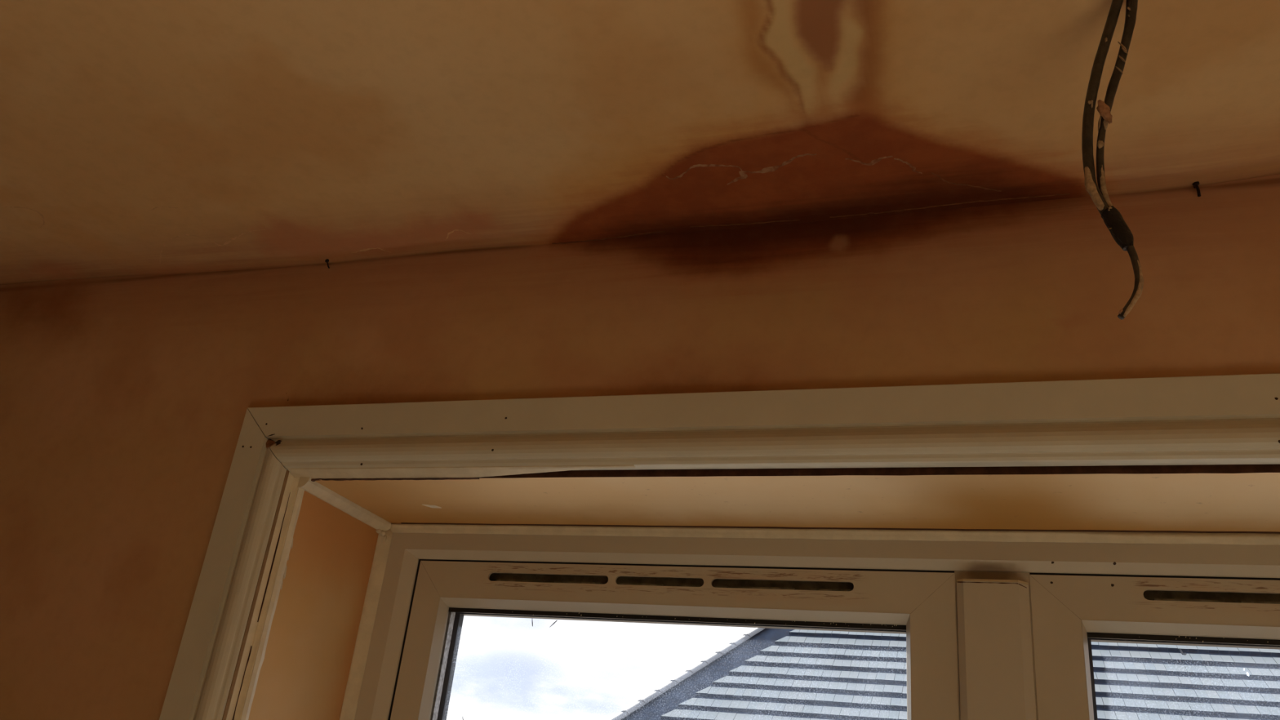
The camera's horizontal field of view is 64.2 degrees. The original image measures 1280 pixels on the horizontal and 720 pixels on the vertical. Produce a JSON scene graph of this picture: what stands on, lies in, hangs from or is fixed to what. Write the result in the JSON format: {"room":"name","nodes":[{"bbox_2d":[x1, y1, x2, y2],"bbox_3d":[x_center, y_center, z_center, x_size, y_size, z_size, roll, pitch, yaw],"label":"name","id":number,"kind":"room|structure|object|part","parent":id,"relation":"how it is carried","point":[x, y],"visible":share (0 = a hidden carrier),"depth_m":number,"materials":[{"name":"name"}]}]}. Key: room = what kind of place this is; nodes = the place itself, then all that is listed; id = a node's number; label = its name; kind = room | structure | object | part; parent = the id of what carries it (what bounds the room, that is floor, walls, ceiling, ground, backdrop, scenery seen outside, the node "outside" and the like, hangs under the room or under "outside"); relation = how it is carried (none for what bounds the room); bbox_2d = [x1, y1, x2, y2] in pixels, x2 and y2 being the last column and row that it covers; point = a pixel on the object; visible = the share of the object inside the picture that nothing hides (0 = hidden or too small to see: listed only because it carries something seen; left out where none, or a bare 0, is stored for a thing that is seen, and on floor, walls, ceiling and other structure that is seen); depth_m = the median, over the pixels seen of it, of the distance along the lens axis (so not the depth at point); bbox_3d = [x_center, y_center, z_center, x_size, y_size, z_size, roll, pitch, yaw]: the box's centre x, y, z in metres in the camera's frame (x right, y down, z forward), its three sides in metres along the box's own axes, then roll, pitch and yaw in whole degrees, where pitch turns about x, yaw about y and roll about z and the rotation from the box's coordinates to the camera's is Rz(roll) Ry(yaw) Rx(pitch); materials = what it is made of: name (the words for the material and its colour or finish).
{"room":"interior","nodes":[
{"label":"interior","id":0,"kind":"room"},
{"bbox_2d":[0,0,1279,284],"bbox_3d":[-0.189,-0.888,-0.289,3.700,0.013,3.435,-3,-26,18],"label":"ceiling","id":1,"kind":"structure","parent":0,"point":[138,137],"depth_m":1.04,"materials":[{"name":"paint"}]},
{"bbox_2d":[1081,0,1143,319],"bbox_3d":[0.365,-0.166,0.775,0.055,0.303,0.013,-1,-26,15],"label":"hanging cable","id":2,"kind":"object","parent":1,"relation":"hanging from","point":[1119,230],"visible":1,"depth_m":0.78,"materials":[{"name":"plastic"}]},
{"bbox_2d":[0,173,1279,719],"bbox_3d":[0.251,0.954,0.782,3.700,2.440,0.300,-3,-26,18],"label":"wall","id":3,"kind":"structure","parent":0,"point":[125,401],"depth_m":1.23,"materials":[{"name":"paint"}]},
{"bbox_2d":[159,408,288,719],"bbox_3d":[-0.528,0.652,1.021,0.086,1.310,0.024,-3,-26,18],"label":"trim","id":4,"kind":"structure","parent":3,"relation":"attached to","point":[202,681],"depth_m":1.19,"materials":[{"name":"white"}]},
{"bbox_2d":[226,471,304,719],"bbox_3d":[-0.483,0.694,1.001,0.031,1.227,0.011,13,-26,-14],"label":"trim","id":5,"kind":"structure","parent":3,"relation":"attached to","point":[254,652],"depth_m":1.19,"materials":[{"name":"plastic"}]},
{"bbox_2d":[248,490,378,719],"bbox_3d":[-0.448,0.723,1.101,0.017,1.184,0.200,-3,-26,18],"label":"window reveal","id":6,"kind":"structure","parent":3,"relation":"attached to","point":[304,671],"depth_m":1.27,"materials":[{"name":"paint"}]},
{"bbox_2d":[297,476,392,542],"bbox_3d":[-0.381,0.200,1.328,0.016,0.032,0.202,-3,-26,18],"label":"trim","id":7,"kind":"structure","parent":3,"relation":"attached to","point":[314,488],"depth_m":1.32,"materials":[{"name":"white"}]},
{"bbox_2d":[288,464,635,481],"bbox_3d":[-0.215,0.131,1.181,0.446,0.012,0.023,-3,-26,18],"label":"trim","id":8,"kind":"structure","parent":3,"relation":"attached to","point":[466,472],"depth_m":1.19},
{"bbox_2d":[247,373,1279,470],"bbox_3d":[0.339,0.062,1.008,1.784,0.084,0.025,-3,-26,18],"label":"trim","id":9,"kind":"structure","parent":3,"relation":"attached to","point":[1230,419],"depth_m":1.05,"materials":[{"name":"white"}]},
{"bbox_2d":[315,464,1279,533],"bbox_3d":[0.371,0.152,1.092,1.620,0.014,0.205,-3,-26,18],"label":"window reveal","id":10,"kind":"structure","parent":3,"relation":"attached to","point":[1202,497],"depth_m":1.11,"materials":[{"name":"paint"}]},
{"bbox_2d":[339,528,1279,719],"bbox_3d":[0.349,0.740,0.947,1.624,1.224,0.083,-3,-26,18],"label":"window","id":11,"kind":"structure","parent":3,"relation":"in","point":[993,630],"depth_m":1.19,"materials":[{"name":"white plastic"}]},
{"bbox_3d":[-0.014,0.757,1.079,0.697,1.076,0.048,-3,-26,18],"label":"sash","id":12,"kind":"part","parent":11,"relation":"part of","materials":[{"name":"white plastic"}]},
{"bbox_3d":[0.031,0.285,1.290,0.498,0.021,0.003,-3,-26,18],"label":"vent plate","id":13,"kind":"part","parent":11,"relation":"part of","materials":[{"name":"grey plastic"}]},
{"bbox_3d":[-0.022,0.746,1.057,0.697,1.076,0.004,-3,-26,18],"label":"sash","id":14,"kind":"part","parent":11,"relation":"part of","materials":[{"name":"white plastic"}]},
{"bbox_3d":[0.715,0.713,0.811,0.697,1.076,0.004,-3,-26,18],"label":"sash","id":15,"kind":"part","parent":11,"relation":"part of","materials":[{"name":"white plastic"}]},
{"bbox_3d":[0.776,0.252,1.042,0.498,0.021,0.003,-3,-26,18],"label":"vent plate","id":16,"kind":"part","parent":11,"relation":"part of","materials":[{"name":"grey plastic"}]},
{"bbox_2d":[390,522,1279,545],"bbox_3d":[0.397,0.199,1.163,1.568,0.014,0.012,-3,-26,18],"label":"trim","id":17,"kind":"structure","parent":3,"relation":"attached to","point":[1251,538],"depth_m":1.21,"materials":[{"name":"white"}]},
{"bbox_2d":[1191,181,1200,196],"bbox_3d":[0.575,-0.175,1.053,0.006,0.020,0.014,-3,-26,18],"label":"nail","id":18,"kind":"object","parent":3,"relation":"attached to","point":[1195,184],"visible":1,"depth_m":1.05,"materials":[{"name":"black metal"}]},
{"label":"outside","id":19,"kind":"structure","parent":0,"visible":0},
{"bbox_3d":[10.761,17.317,29.924,90.000,0.200,69.700,-3,-26,18],"label":"ground","id":20,"kind":"structure","parent":19,"visible":0},
{"bbox_2d":[608,627,1279,719],"bbox_3d":[10.211,7.763,21.770,19.077,10.140,19.486,-3,-26,18],"label":"neighbouring roof","id":21,"kind":"structure","parent":20,"relation":"on","point":[765,673],"depth_m":16.84,"materials":[{"name":"tile"}]}
]}

